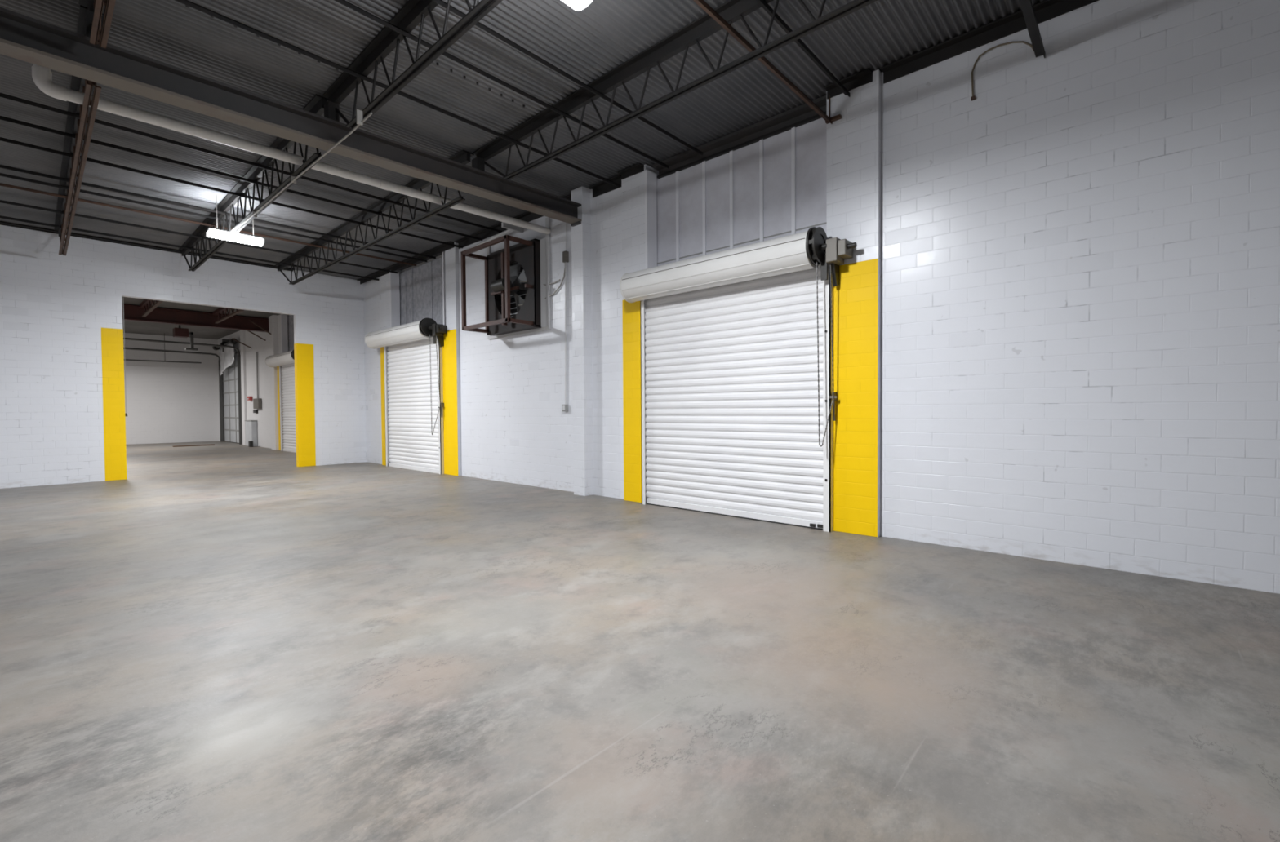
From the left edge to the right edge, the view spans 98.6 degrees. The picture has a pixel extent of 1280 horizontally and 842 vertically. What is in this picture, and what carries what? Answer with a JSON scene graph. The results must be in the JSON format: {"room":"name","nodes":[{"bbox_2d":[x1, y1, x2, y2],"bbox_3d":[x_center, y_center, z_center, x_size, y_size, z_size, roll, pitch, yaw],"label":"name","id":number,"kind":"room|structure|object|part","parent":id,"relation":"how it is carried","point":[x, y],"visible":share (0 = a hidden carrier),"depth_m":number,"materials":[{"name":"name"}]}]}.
{"room":"empty warehouse","nodes":[
{"label":"empty warehouse","id":0,"kind":"room"},
{"bbox_2d":[123,333,219,444],"bbox_3d":[-23.929,-1.421,23.771,0.210,4.998,10.130,1,2,42],"label":"wall","id":1,"kind":"structure","parent":0,"point":[167,402],"depth_m":25.78,"materials":[{"name":"white paint"}]},
{"bbox_2d":[0,224,366,488],"bbox_3d":[-12.787,-1.207,9.592,0.179,4.998,15.282,1,2,42],"label":"wall","id":2,"kind":"structure","parent":0,"point":[55,308],"depth_m":11.22,"materials":[{"name":"white brick"}]},
{"bbox_2d":[101,328,127,480],"bbox_3d":[-11.029,-0.345,11.537,0.188,3.164,0.330,1,2,42],"label":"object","id":3,"kind":"structure","parent":2,"relation":"attached to","point":[112,340],"depth_m":11.47,"materials":[{"name":"yellow paint"}]},
{"bbox_2d":[123,301,124,327],"bbox_3d":[-10.921,-2.265,11.678,0.124,0.519,0.048,1,2,42],"label":"switch","id":4,"kind":"object","parent":2,"relation":"hanging from","point":[123,301],"depth_m":11.89,"materials":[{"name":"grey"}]},
{"bbox_2d":[124,333,124,359],"bbox_3d":[-10.922,-1.576,11.697,0.124,0.525,0.048,1,2,42],"label":"switch","id":5,"kind":"object","parent":2,"relation":"hanging from","point":[124,334],"depth_m":11.90,"materials":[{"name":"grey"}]},
{"bbox_2d":[124,367,125,393],"bbox_3d":[-10.926,-0.867,11.720,0.124,0.532,0.048,1,2,42],"label":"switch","id":6,"kind":"object","parent":2,"relation":"hanging from","point":[125,367],"depth_m":11.91,"materials":[{"name":"grey"}]},
{"bbox_2d":[0,221,293,271],"bbox_3d":[-13.268,-3.661,8.812,0.109,0.046,13.580,1,2,42],"label":"ledger angle","id":7,"kind":"object","parent":2,"relation":"attached to","point":[2,223],"visible":0.8,"depth_m":11.58,"materials":[{"name":"black paint"}]},
{"bbox_2d":[293,343,315,466],"bbox_3d":[-8.631,-0.405,14.182,0.188,3.140,0.389,1,2,42],"label":"door frame","id":8,"kind":"structure","parent":2,"relation":"attached to","point":[303,353],"depth_m":14.10,"materials":[{"name":"yellow paint"}]},
{"bbox_2d":[0,0,1044,339],"bbox_3d":[-10.449,-3.693,7.707,41.300,0.052,15.731,1,2,42],"label":"ceiling","id":9,"kind":"structure","parent":0,"point":[587,43],"depth_m":6.28,"materials":[{"name":"paint"}]},
{"bbox_2d":[53,4,103,255],"bbox_3d":[-8.116,-3.403,7.857,8.778,0.602,0.168,1,2,42],"label":"joist","id":10,"kind":"object","parent":9,"relation":"attached to","point":[77,126],"visible":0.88,"depth_m":6.74,"materials":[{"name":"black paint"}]},
{"bbox_2d":[0,200,397,273],"bbox_3d":[-11.158,-3.532,8.033,0.056,0.042,15.254,1,2,42],"label":"bar","id":11,"kind":"object","parent":10,"relation":"attached to","point":[1,201],"visible":1,"depth_m":10.46,"materials":[{"name":"black paint"}]},
{"bbox_2d":[0,173,426,262],"bbox_3d":[-10.027,-3.519,7.008,0.049,0.042,15.254,1,2,42],"label":"bar","id":12,"kind":"object","parent":10,"relation":"attached to","point":[1,174],"visible":1,"depth_m":9.39,"materials":[{"name":"black paint"}]},
{"bbox_2d":[0,137,462,248],"bbox_3d":[-8.866,-3.505,5.955,0.049,0.042,15.254,1,2,42],"label":"bar","id":13,"kind":"object","parent":10,"relation":"attached to","point":[2,139],"visible":1,"depth_m":8.30,"materials":[{"name":"black paint"}]},
{"bbox_2d":[139,299,163,316],"bbox_3d":[-14.876,-3.631,16.792,4.340,0.420,0.140,1,2,42],"label":"joist","id":14,"kind":"object","parent":9,"relation":"attached to","point":[145,304],"visible":0.63,"depth_m":17.18,"materials":[{"name":"red metal"}]},
{"bbox_2d":[124,333,201,364],"bbox_3d":[-22.859,-3.252,23.312,0.062,1.333,6.762,1,2,42],"label":"pipe","id":15,"kind":"object","parent":9,"relation":"hanging from","point":[164,333],"visible":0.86,"depth_m":24.84,"materials":[{"name":"grey metal"}]},
{"bbox_2d":[173,324,198,351],"bbox_3d":[-16.691,-3.255,20.215,0.420,1.288,0.658,1,2,42],"label":"operator","id":16,"kind":"object","parent":9,"relation":"hanging from","point":[179,332],"visible":0.87,"depth_m":20.07,"materials":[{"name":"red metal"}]},
{"bbox_2d":[213,307,244,323],"bbox_3d":[-13.734,-3.671,18.364,3.920,0.420,0.140,1,2,42],"label":"joist","id":17,"kind":"object","parent":9,"relation":"attached to","point":[220,310],"visible":0.7,"depth_m":18.68,"materials":[{"name":"red metal"}]},
{"bbox_2d":[206,195,263,246],"bbox_3d":[-6.836,-3.389,9.301,0.266,0.707,0.742,1,2,42],"label":"ceiling lamp","id":18,"kind":"object","parent":9,"relation":"hanging from","point":[211,233],"visible":0.9,"depth_m":9.21,"materials":[{"name":"grey metal"}]},
{"bbox_3d":[-7.006,-3.451,9.113,0.011,0.574,0.010,1,2,42],"label":"hanger rod","id":19,"kind":"part","parent":18,"relation":"part of","materials":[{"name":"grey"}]},
{"bbox_2d":[177,93,328,271],"bbox_3d":[-6.858,-3.440,9.244,8.778,0.602,0.168,1,2,42],"label":"joist","id":20,"kind":"object","parent":9,"relation":"attached to","point":[316,105],"visible":0.79,"depth_m":8.35,"materials":[{"name":"black paint"}]},
{"bbox_2d":[0,215,378,280],"bbox_3d":[-11.957,-3.541,8.757,0.049,0.042,15.254,1,2,42],"label":"bar","id":21,"kind":"object","parent":20,"relation":"attached to","point":[1,216],"visible":1,"depth_m":11.18,"materials":[{"name":"black paint"}]},
{"bbox_2d":[0,182,416,266],"bbox_3d":[-10.411,-3.523,7.356,0.042,0.042,15.254,1,2,42],"label":"bar","id":22,"kind":"object","parent":20,"relation":"attached to","point":[1,184],"visible":1,"depth_m":9.75,"materials":[{"name":"black metal"}]},
{"bbox_2d":[0,164,435,258],"bbox_3d":[-9.726,-3.515,6.735,0.049,0.042,15.254,1,2,42],"label":"bar","id":23,"kind":"object","parent":20,"relation":"attached to","point":[1,166],"visible":1,"depth_m":9.11,"materials":[{"name":"black paint"}]},
{"bbox_2d":[0,115,482,240],"bbox_3d":[-8.316,-3.499,5.457,0.070,0.042,15.254,1,2,42],"label":"bar","id":24,"kind":"object","parent":20,"relation":"attached to","point":[4,118],"visible":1,"depth_m":7.79,"materials":[{"name":"black paint"}]},
{"bbox_2d":[0,93,502,232],"bbox_3d":[-7.787,-3.493,4.977,0.042,0.042,15.254,1,2,42],"label":"bar","id":25,"kind":"object","parent":20,"relation":"attached to","point":[2,95],"visible":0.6,"depth_m":7.28,"materials":[{"name":"black paint"}]},
{"bbox_2d":[231,109,372,232],"bbox_3d":[-4.684,-3.105,7.248,5.391,0.144,0.071,1,2,42],"label":"conduit","id":26,"kind":"object","parent":20,"relation":"attached to","point":[359,121],"visible":1,"depth_m":6.39,"materials":[{"name":"grey metal"}]},
{"bbox_2d":[31,63,551,234],"bbox_3d":[-3.659,-3.444,7.427,0.129,0.566,6.109,1,2,42],"label":"drain pipe","id":27,"kind":"object","parent":9,"relation":"hanging from","point":[41,75],"visible":0.94,"depth_m":6.34,"materials":[{"name":"white plastic"}]},
{"bbox_2d":[275,150,474,284],"bbox_3d":[-5.631,-3.477,10.597,8.778,0.602,0.168,1,2,42],"label":"joist","id":28,"kind":"object","parent":9,"relation":"attached to","point":[463,157],"visible":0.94,"depth_m":9.82,"materials":[{"name":"black paint"}]},
{"bbox_2d":[322,0,502,128],"bbox_3d":[1.757,-3.373,1.510,14.322,0.539,0.168,1,2,42],"label":"joist","id":29,"kind":"object","parent":9,"relation":"attached to","point":[414,12],"visible":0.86,"depth_m":5.10,"materials":[{"name":"black paint"}]},
{"bbox_2d":[174,0,620,187],"bbox_3d":[-3.092,-3.535,5.435,0.049,0.042,8.240,1,2,42],"label":"bar","id":30,"kind":"object","parent":29,"relation":"attached to","point":[187,2],"visible":1,"depth_m":5.63,"materials":[{"name":"black paint"}]},
{"bbox_2d":[334,0,668,168],"bbox_3d":[-2.376,-3.527,4.786,0.049,0.042,8.240,1,2,42],"label":"bar","id":31,"kind":"object","parent":29,"relation":"attached to","point":[344,2],"visible":1,"depth_m":5.64,"materials":[{"name":"black paint"}]},
{"bbox_2d":[431,0,702,155],"bbox_3d":[-1.935,-3.522,4.387,0.049,0.042,8.240,1,2,42],"label":"bar","id":32,"kind":"object","parent":29,"relation":"attached to","point":[441,2],"visible":1,"depth_m":5.58,"materials":[{"name":"black paint"}]},
{"bbox_2d":[755,0,849,97],"bbox_3d":[-0.452,-3.505,3.042,0.049,0.042,8.240,1,2,42],"label":"bar","id":33,"kind":"object","parent":29,"relation":"attached to","point":[764,5],"visible":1,"depth_m":5.28,"materials":[{"name":"black paint"}]},
{"bbox_2d":[561,0,592,10],"bbox_3d":[-0.642,-3.317,3.668,0.266,0.707,0.742,1,2,42],"label":"ceiling lamp","id":34,"kind":"object","parent":9,"relation":"hanging from","point":[578,5],"visible":1,"depth_m":3.92,"materials":[{"name":"grey plastic"}]},
{"bbox_2d":[0,440,1279,841],"bbox_3d":[-10.556,1.310,7.967,41.720,0.001,15.772,1,2,42],"label":"floor","id":35,"kind":"structure","parent":0,"point":[224,642],"depth_m":2.91,"materials":[{"name":"concrete"}]},
{"bbox_2d":[172,444,214,447],"bbox_3d":[-18.758,1.034,23.150,0.210,0.042,1.358,1,2,42],"label":"board","id":36,"kind":"object","parent":35,"relation":"on","point":[211,444],"visible":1,"depth_m":23.09,"materials":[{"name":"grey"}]},
{"bbox_2d":[248,440,253,447],"bbox_3d":[-15.758,0.932,22.289,0.210,0.238,0.112,1,2,42],"label":"door stop","id":37,"kind":"object","parent":35,"relation":"on","point":[251,442],"visible":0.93,"depth_m":22.23,"materials":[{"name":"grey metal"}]},
{"bbox_2d":[244,420,257,446],"bbox_3d":[-16.140,0.503,22.851,1.036,1.078,0.207,1,2,42],"label":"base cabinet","id":38,"kind":"object","parent":35,"relation":"on","point":[251,425],"visible":0.8,"depth_m":22.57,"materials":[{"name":"grey metal"}]},
{"bbox_2d":[217,0,1279,594],"bbox_3d":[-5.361,-1.337,13.351,41.300,4.998,0.630,1,2,42],"label":"wall","id":39,"kind":"structure","parent":0,"point":[1078,256],"depth_m":5.00,"materials":[{"name":"white paint"}]},
{"bbox_2d":[212,338,237,351],"bbox_3d":[-18.967,-3.454,25.207,3.780,0.588,0.356,1,2,42],"label":"operator","id":40,"kind":"object","parent":39,"relation":"attached to","point":[224,342],"visible":0.7,"depth_m":25.08,"materials":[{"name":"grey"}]},
{"bbox_2d":[218,340,239,375],"bbox_3d":[-18.734,-2.830,25.055,2.660,1.495,0.296,1,2,42],"label":"plastic sheet","id":41,"kind":"object","parent":40,"relation":"hanging from","point":[226,357],"visible":0.88,"depth_m":24.81,"materials":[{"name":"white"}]},
{"bbox_2d":[218,351,242,444],"bbox_3d":[-18.832,-1.039,25.365,3.724,4.095,0.210,1,2,42],"label":"door","id":42,"kind":"structure","parent":39,"relation":"in","point":[229,382],"depth_m":25.56,"materials":[{"name":"grey metal"}]},
{"bbox_2d":[123,337,239,359],"bbox_3d":[-21.388,-3.028,22.520,3.696,0.538,7.554,1,2,42],"label":"tracks","id":43,"kind":"object","parent":42,"relation":"attached to","point":[126,339],"visible":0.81,"depth_m":23.76,"materials":[{"name":"grey metal"}]},
{"bbox_3d":[-18.799,-2.206,25.408,3.500,0.560,0.056,1,2,42],"label":"panel","id":44,"kind":"part","parent":42,"relation":"part of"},
{"bbox_3d":[-18.795,-1.625,25.420,3.500,0.560,0.056,1,2,42],"label":"panel","id":45,"kind":"part","parent":42,"relation":"part of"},
{"bbox_3d":[-18.791,-1.044,25.432,3.500,0.560,0.056,1,2,42],"label":"panel","id":46,"kind":"part","parent":42,"relation":"part of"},
{"bbox_3d":[-18.787,-0.463,25.444,3.500,0.560,0.056,1,2,42],"label":"panel","id":47,"kind":"part","parent":42,"relation":"part of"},
{"bbox_3d":[-18.804,-0.154,25.428,3.500,0.056,0.031,1,2,42],"label":"rail","id":48,"kind":"part","parent":42,"relation":"part of","materials":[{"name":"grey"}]},
{"bbox_3d":[-18.783,0.118,25.456,3.500,0.560,0.056,1,2,42],"label":"panel","id":49,"kind":"part","parent":42,"relation":"part of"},
{"bbox_3d":[-18.779,0.699,25.468,3.500,0.560,0.056,1,2,42],"label":"panel","id":50,"kind":"part","parent":42,"relation":"part of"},
{"bbox_3d":[-18.803,-2.786,25.396,3.500,0.560,0.056,1,2,42],"label":"panel","id":51,"kind":"part","parent":42,"relation":"part of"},
{"bbox_2d":[231,338,252,348],"bbox_3d":[-16.374,-3.195,22.651,0.667,0.403,0.045,-1,1,-35],"label":"rod","id":52,"kind":"object","parent":39,"relation":"attached to","point":[232,339],"visible":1,"depth_m":22.64,"materials":[{"name":"brown metal"}]},
{"bbox_2d":[247,396,252,400],"bbox_3d":[-16.356,-0.949,23.064,0.350,0.168,0.123,1,2,42],"label":"station","id":53,"kind":"object","parent":39,"relation":"attached to","point":[249,398],"visible":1,"depth_m":22.96,"materials":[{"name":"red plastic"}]},
{"bbox_2d":[247,330,266,341],"bbox_3d":[-14.930,-3.450,20.957,0.045,0.684,1.230,0,1,32],"label":"rod","id":54,"kind":"object","parent":39,"relation":"attached to","point":[247,331],"visible":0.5,"depth_m":21.21,"materials":[{"name":"brown metal"}]},
{"bbox_2d":[253,351,262,413],"bbox_3d":[-15.567,-1.563,22.332,0.952,2.478,0.123,1,2,42],"label":"control box","id":55,"kind":"object","parent":39,"relation":"attached to","point":[257,402],"visible":1,"depth_m":22.27,"materials":[{"name":"grey metal"}]},
{"bbox_2d":[249,320,271,334],"bbox_3d":[-13.959,-3.417,20.361,0.799,0.569,0.045,-1,2,-43],"label":"rod","id":56,"kind":"object","parent":39,"relation":"attached to","point":[250,320],"visible":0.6,"depth_m":20.30,"materials":[{"name":"brown metal"}]},
{"bbox_2d":[276,366,283,450],"bbox_3d":[-13.163,-0.536,20.224,0.476,3.217,0.120,1,2,42],"label":"door frame","id":57,"kind":"structure","parent":39,"relation":"attached to","point":[277,367],"depth_m":20.26,"materials":[{"name":"yellow paint"}]},
{"bbox_2d":[265,350,296,453],"bbox_3d":[-12.028,-0.644,18.851,3.674,3.479,0.454,1,2,42],"label":"door","id":58,"kind":"structure","parent":39,"relation":"in","point":[285,361],"depth_m":19.49,"materials":[{"name":"white paint"}]},
{"bbox_2d":[281,363,296,449],"bbox_3d":[-11.893,-0.562,19.007,2.982,3.138,0.022,1,2,42],"label":"curtain","id":59,"kind":"object","parent":58,"relation":"hanging from","point":[288,398],"depth_m":19.52,"materials":[{"name":"white paint"}]},
{"bbox_2d":[280,315,288,353],"bbox_3d":[-12.928,-3.067,20.010,0.109,1.568,0.193,1,2,42],"label":"steel post","id":60,"kind":"object","parent":39,"relation":"attached to","point":[284,333],"visible":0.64,"depth_m":19.96,"materials":[{"name":"grey metal"}]},
{"bbox_2d":[288,315,293,351],"bbox_3d":[-11.700,-2.867,19.070,2.948,1.890,0.050,1,2,42],"label":"panel","id":61,"kind":"object","parent":39,"relation":"attached to","point":[291,318],"visible":0.07,"depth_m":19.85,"materials":[{"name":"grey metal"}]},
{"bbox_2d":[380,346,386,465],"bbox_3d":[-6.595,-0.423,14.211,0.393,3.147,0.006,1,2,42],"label":"door frame","id":62,"kind":"structure","parent":39,"relation":"attached to","point":[382,359],"depth_m":14.27,"materials":[{"name":"yellow paint"}]},
{"bbox_2d":[389,270,399,327],"bbox_3d":[-6.182,-2.883,13.882,0.078,1.778,0.218,1,2,42],"label":"steel post","id":63,"kind":"object","parent":39,"relation":"attached to","point":[394,292],"visible":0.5,"depth_m":13.84,"materials":[{"name":"white metal"}]},
{"bbox_2d":[356,241,453,284],"bbox_3d":[-5.835,-3.776,13.361,4.984,0.109,0.095,1,2,42],"label":"ledger angle","id":64,"kind":"object","parent":39,"relation":"attached to","point":[443,247],"visible":0.96,"depth_m":13.08,"materials":[{"name":"black paint"}]},
{"bbox_2d":[364,318,447,474],"bbox_3d":[-5.537,-0.554,12.969,3.443,3.451,0.454,1,2,42],"label":"door","id":65,"kind":"structure","parent":39,"relation":"in","point":[413,370],"depth_m":12.99,"materials":[{"name":"white paint"}]},
{"bbox_2d":[386,336,439,469],"bbox_3d":[-5.405,-0.486,13.127,2.759,3.138,0.022,1,2,42],"label":"curtain","id":66,"kind":"object","parent":65,"relation":"hanging from","point":[412,444],"depth_m":13.14,"materials":[{"name":"white paint"}]},
{"bbox_3d":[-4.479,-0.794,12.031,0.213,2.207,0.068,-1,1,-9],"label":"hand chain","id":67,"kind":"part","parent":65,"relation":"part of","materials":[{"name":"grey metal"}]},
{"bbox_2d":[399,257,443,325],"bbox_3d":[-5.106,-2.790,13.094,2.733,1.890,0.050,1,2,42],"label":"panel","id":68,"kind":"object","parent":39,"relation":"attached to","point":[420,287],"visible":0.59,"depth_m":13.18,"materials":[{"name":"grey metal"}]},
{"bbox_2d":[442,251,445,325],"bbox_3d":[-4.310,-2.862,12.240,0.056,1.778,0.137,1,2,42],"label":"steel post","id":69,"kind":"object","parent":39,"relation":"attached to","point":[443,252],"visible":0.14,"depth_m":12.19,"materials":[{"name":"metal"}]},
{"bbox_2d":[442,328,457,475],"bbox_3d":[-4.130,-0.395,11.977,0.594,3.147,0.006,1,2,42],"label":"door frame","id":70,"kind":"structure","parent":39,"relation":"attached to","point":[449,361],"depth_m":11.96,"materials":[{"name":"yellow paint"}]},
{"bbox_2d":[459,217,551,339],"bbox_3d":[-2.835,-2.603,10.339,2.732,1.961,0.754,1,2,42],"label":"wall fan","id":71,"kind":"object","parent":39,"relation":"attached to","point":[528,260],"visible":1,"depth_m":9.93,"materials":[{"name":"black painted metal"},{"name":"brown rusty steel"}]},
{"bbox_3d":[-3.008,-3.513,10.760,1.893,0.156,0.062,1,2,42],"label":"rail","id":72,"kind":"part","parent":71,"relation":"part of","materials":[{"name":"grey"}]},
{"bbox_3d":[-2.508,-2.456,9.939,0.364,0.210,0.210,1,2,42],"label":"motor","id":73,"kind":"part","parent":71,"relation":"part of","materials":[{"name":"grey metal"}]},
{"bbox_3d":[-2.358,-2.417,10.011,1.106,1.316,0.168,1,2,42],"label":"motor mount","id":74,"kind":"part","parent":71,"relation":"part of","materials":[{"name":"brown metal"}]},
{"bbox_3d":[-2.327,-3.538,10.062,0.056,0.084,0.441,1,2,42],"label":"rail arm","id":75,"kind":"part","parent":71,"relation":"part of","materials":[{"name":"grey metal"}]},
{"bbox_3d":[-2.309,-2.451,10.284,1.428,1.484,0.007,1,2,42],"label":"plate","id":76,"kind":"part","parent":71,"relation":"part of","materials":[{"name":"metal"}]},
{"bbox_3d":[-2.341,-2.698,10.203,0.391,0.372,0.054,0,1,26],"label":"blade","id":77,"kind":"part","parent":71,"relation":"part of","materials":[{"name":"grey metal"}]},
{"bbox_3d":[-2.195,-2.171,10.075,0.390,0.427,0.074,1,2,42],"label":"blade","id":78,"kind":"part","parent":71,"relation":"part of","materials":[{"name":"grey metal"}]},
{"bbox_3d":[-2.151,-2.555,10.030,0.412,0.373,0.074,1,2,42],"label":"blade","id":79,"kind":"part","parent":71,"relation":"part of","materials":[{"name":"grey metal"}]},
{"bbox_2d":[518,267,564,306],"bbox_3d":[-1.706,-2.437,9.723,1.093,0.712,0.153,0,1,29],"label":"conduit","id":80,"kind":"object","parent":71,"relation":"attached to","point":[559,286],"visible":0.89,"depth_m":9.57,"materials":[{"name":"grey metal"}]},
{"bbox_2d":[454,194,571,248],"bbox_3d":[-2.478,-3.725,10.425,3.822,0.137,0.095,1,2,42],"label":"ledger angle","id":81,"kind":"object","parent":39,"relation":"attached to","point":[528,216],"visible":0.36,"depth_m":10.84,"materials":[{"name":"black paint"}]},
{"bbox_2d":[561,222,568,411],"bbox_3d":[-1.282,-1.827,9.408,0.147,3.325,0.074,1,2,42],"label":"conduit","id":82,"kind":"object","parent":39,"relation":"attached to","point":[565,254],"visible":0.93,"depth_m":9.40,"materials":[{"name":"grey"}]},
{"bbox_2d":[588,174,621,197],"bbox_3d":[-0.538,-3.696,8.667,0.686,0.151,0.095,1,2,42],"label":"ledger angle","id":83,"kind":"object","parent":39,"relation":"attached to","point":[603,187],"visible":0.68,"depth_m":8.71,"materials":[{"name":"black paint"}]},
{"bbox_2d":[617,162,644,179],"bbox_3d":[-0.140,-3.720,8.199,0.448,0.088,0.095,1,2,42],"label":"ledger angle","id":84,"kind":"object","parent":39,"relation":"attached to","point":[639,167],"visible":1,"depth_m":8.20,"materials":[{"name":"black paint"}]},
{"bbox_2d":[622,299,641,502],"bbox_3d":[-0.098,-0.313,8.324,0.430,3.077,0.006,1,2,42],"label":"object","id":85,"kind":"structure","parent":39,"relation":"attached to","point":[631,311],"depth_m":8.34,"materials":[{"name":"yellow paint"}]},
{"bbox_2d":[644,169,657,269],"bbox_3d":[0.163,-2.830,8.130,0.045,1.680,0.218,1,2,42],"label":"steel post","id":86,"kind":"object","parent":39,"relation":"attached to","point":[651,193],"visible":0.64,"depth_m":8.09,"materials":[{"name":"white metal"}]},
{"bbox_2d":[619,226,857,532],"bbox_3d":[1.070,-0.456,6.981,3.273,3.409,0.454,1,2,42],"label":"door","id":87,"kind":"structure","parent":39,"relation":"in","point":[740,397],"depth_m":6.96,"materials":[{"name":"white paint"}]},
{"bbox_3d":[-0.142,-1.943,8.024,0.017,0.431,0.431,1,2,42],"label":"plate","id":88,"kind":"part","parent":87,"relation":"part of","materials":[{"name":"white paint"}]},
{"bbox_2d":[644,263,822,522],"bbox_3d":[1.122,-0.410,7.211,2.806,3.138,0.022,1,2,42],"label":"curtain","id":89,"kind":"object","parent":87,"relation":"hanging from","point":[731,412],"depth_m":7.07,"materials":[{"name":"white paint"}]},
{"bbox_3d":[2.065,-0.745,6.099,0.213,2.067,0.068,-1,1,-9],"label":"hand chain","id":90,"kind":"part","parent":87,"relation":"part of","materials":[{"name":"grey metal"}]},
{"bbox_2d":[652,94,826,178],"bbox_3d":[1.232,-3.673,7.253,2.660,0.162,0.182,1,2,42],"label":"ceiling beam","id":91,"kind":"structure","parent":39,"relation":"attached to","point":[802,114],"depth_m":7.13,"materials":[{"name":"black metal"}]},
{"bbox_2d":[656,117,826,266],"bbox_3d":[1.252,-2.681,7.332,2.730,1.820,0.050,1,2,42],"label":"panel","id":92,"kind":"object","parent":39,"relation":"attached to","point":[774,187],"visible":0.61,"depth_m":7.19,"materials":[{"name":"white metal"}]},
{"bbox_2d":[825,94,841,124],"bbox_3d":[2.163,-3.517,6.156,0.168,0.308,0.042,1,2,42],"label":"wall bracket","id":93,"kind":"object","parent":39,"relation":"attached to","point":[838,117],"visible":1,"depth_m":6.15,"materials":[{"name":"brown metal"}]},
{"bbox_2d":[693,0,832,124],"bbox_3d":[-0.608,-3.282,3.175,0.056,0.042,8.218,1,2,42],"label":"bar","id":94,"kind":"object","parent":93,"relation":"attached to","point":[704,5],"visible":1,"depth_m":5.07,"materials":[{"name":"brown metal"}]},
{"bbox_2d":[823,67,872,99],"bbox_3d":[2.269,-3.685,6.016,0.497,0.102,0.095,1,2,42],"label":"ledger angle","id":95,"kind":"object","parent":39,"relation":"attached to","point":[862,77],"visible":1,"depth_m":6.00,"materials":[{"name":"black paint"}]},
{"bbox_2d":[833,258,878,537],"bbox_3d":[2.376,-0.244,6.083,0.488,2.997,0.006,1,2,42],"label":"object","id":96,"kind":"structure","parent":39,"relation":"attached to","point":[855,298],"depth_m":6.08,"materials":[{"name":"yellow paint"}]},
{"bbox_2d":[880,0,1098,83],"bbox_3d":[6.186,-3.628,2.572,9.751,0.130,0.095,1,2,42],"label":"ceiling beam","id":97,"kind":"structure","parent":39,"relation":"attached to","point":[1044,11],"depth_m":5.27,"materials":[{"name":"black metal"}]},
{"bbox_2d":[970,40,1034,101],"bbox_3d":[3.397,-3.322,5.158,0.512,0.432,0.027,1,2,42],"label":"loose cable","id":98,"kind":"object","parent":39,"relation":"attached to","point":[973,97],"visible":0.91,"depth_m":5.24,"materials":[{"name":"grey plastic"}]},
{"bbox_2d":[1018,0,1045,57],"bbox_3d":[0.838,-3.203,1.905,0.070,0.042,8.275,1,2,42],"label":"bar","id":99,"kind":"object","parent":39,"relation":"attached to","point":[1027,7],"visible":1,"depth_m":4.59,"materials":[{"name":"black paint"}]},
{"bbox_3d":[-9.270,-0.950,-4.048,23.716,4.998,0.210,1,2,42],"label":"wall","id":100,"kind":"structure","parent":0,"visible":0},
{"bbox_2d":[0,6,582,226],"bbox_3d":[-6.087,-3.153,3.355,0.224,0.686,15.120,1,2,42],"label":"steel beam","id":101,"kind":"structure","parent":100,"relation":"attached to","point":[24,37],"depth_m":5.58,"materials":[{"name":"metal"}]},
{"bbox_3d":[-4.765,-3.413,4.810,0.140,0.245,0.112,1,2,42],"label":"joist seat","id":102,"kind":"part","parent":101,"relation":"part of","materials":[{"name":"black paint"}]},
{"bbox_2d":[78,0,115,48],"bbox_3d":[0.454,-3.334,0.073,14.322,0.539,0.168,1,2,42],"label":"joist","id":103,"kind":"object","parent":101,"relation":"on","point":[98,7],"visible":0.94,"depth_m":4.37,"materials":[{"name":"black paint"}]},
{"bbox_3d":[-3.484,-3.468,6.222,0.140,0.212,0.112,1,2,42],"label":"joist seat","id":104,"kind":"part","parent":101,"relation":"part of","materials":[{"name":"black paint"}]},
{"bbox_3d":[-2.234,-3.521,7.601,0.140,0.180,0.112,1,2,42],"label":"joist seat","id":105,"kind":"part","parent":101,"relation":"part of","materials":[{"name":"black paint"}]},
{"bbox_3d":[-1.030,-3.200,8.933,0.196,0.038,0.063,1,2,42],"label":"bearing plate","id":106,"kind":"part","parent":101,"relation":"part of","materials":[{"name":"paint"}]},
{"bbox_2d":[472,0,877,180],"bbox_3d":[3.036,-3.411,2.920,14.322,0.539,0.168,1,2,42],"label":"joist","id":107,"kind":"object","parent":101,"relation":"on","point":[731,11],"visible":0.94,"depth_m":5.50,"materials":[{"name":"black paint"}]},
{"bbox_3d":[-20.809,-1.241,13.967,17.584,4.998,0.210,1,2,42],"label":"wall","id":108,"kind":"structure","parent":0,"visible":0},
{"bbox_2d":[122,304,268,332],"bbox_3d":[-17.483,-3.565,17.566,0.280,0.490,9.682,1,2,42],"label":"steel beam","id":109,"kind":"structure","parent":108,"relation":"attached to","point":[131,313],"depth_m":19.39,"materials":[{"name":"brown metal"}]}
]}

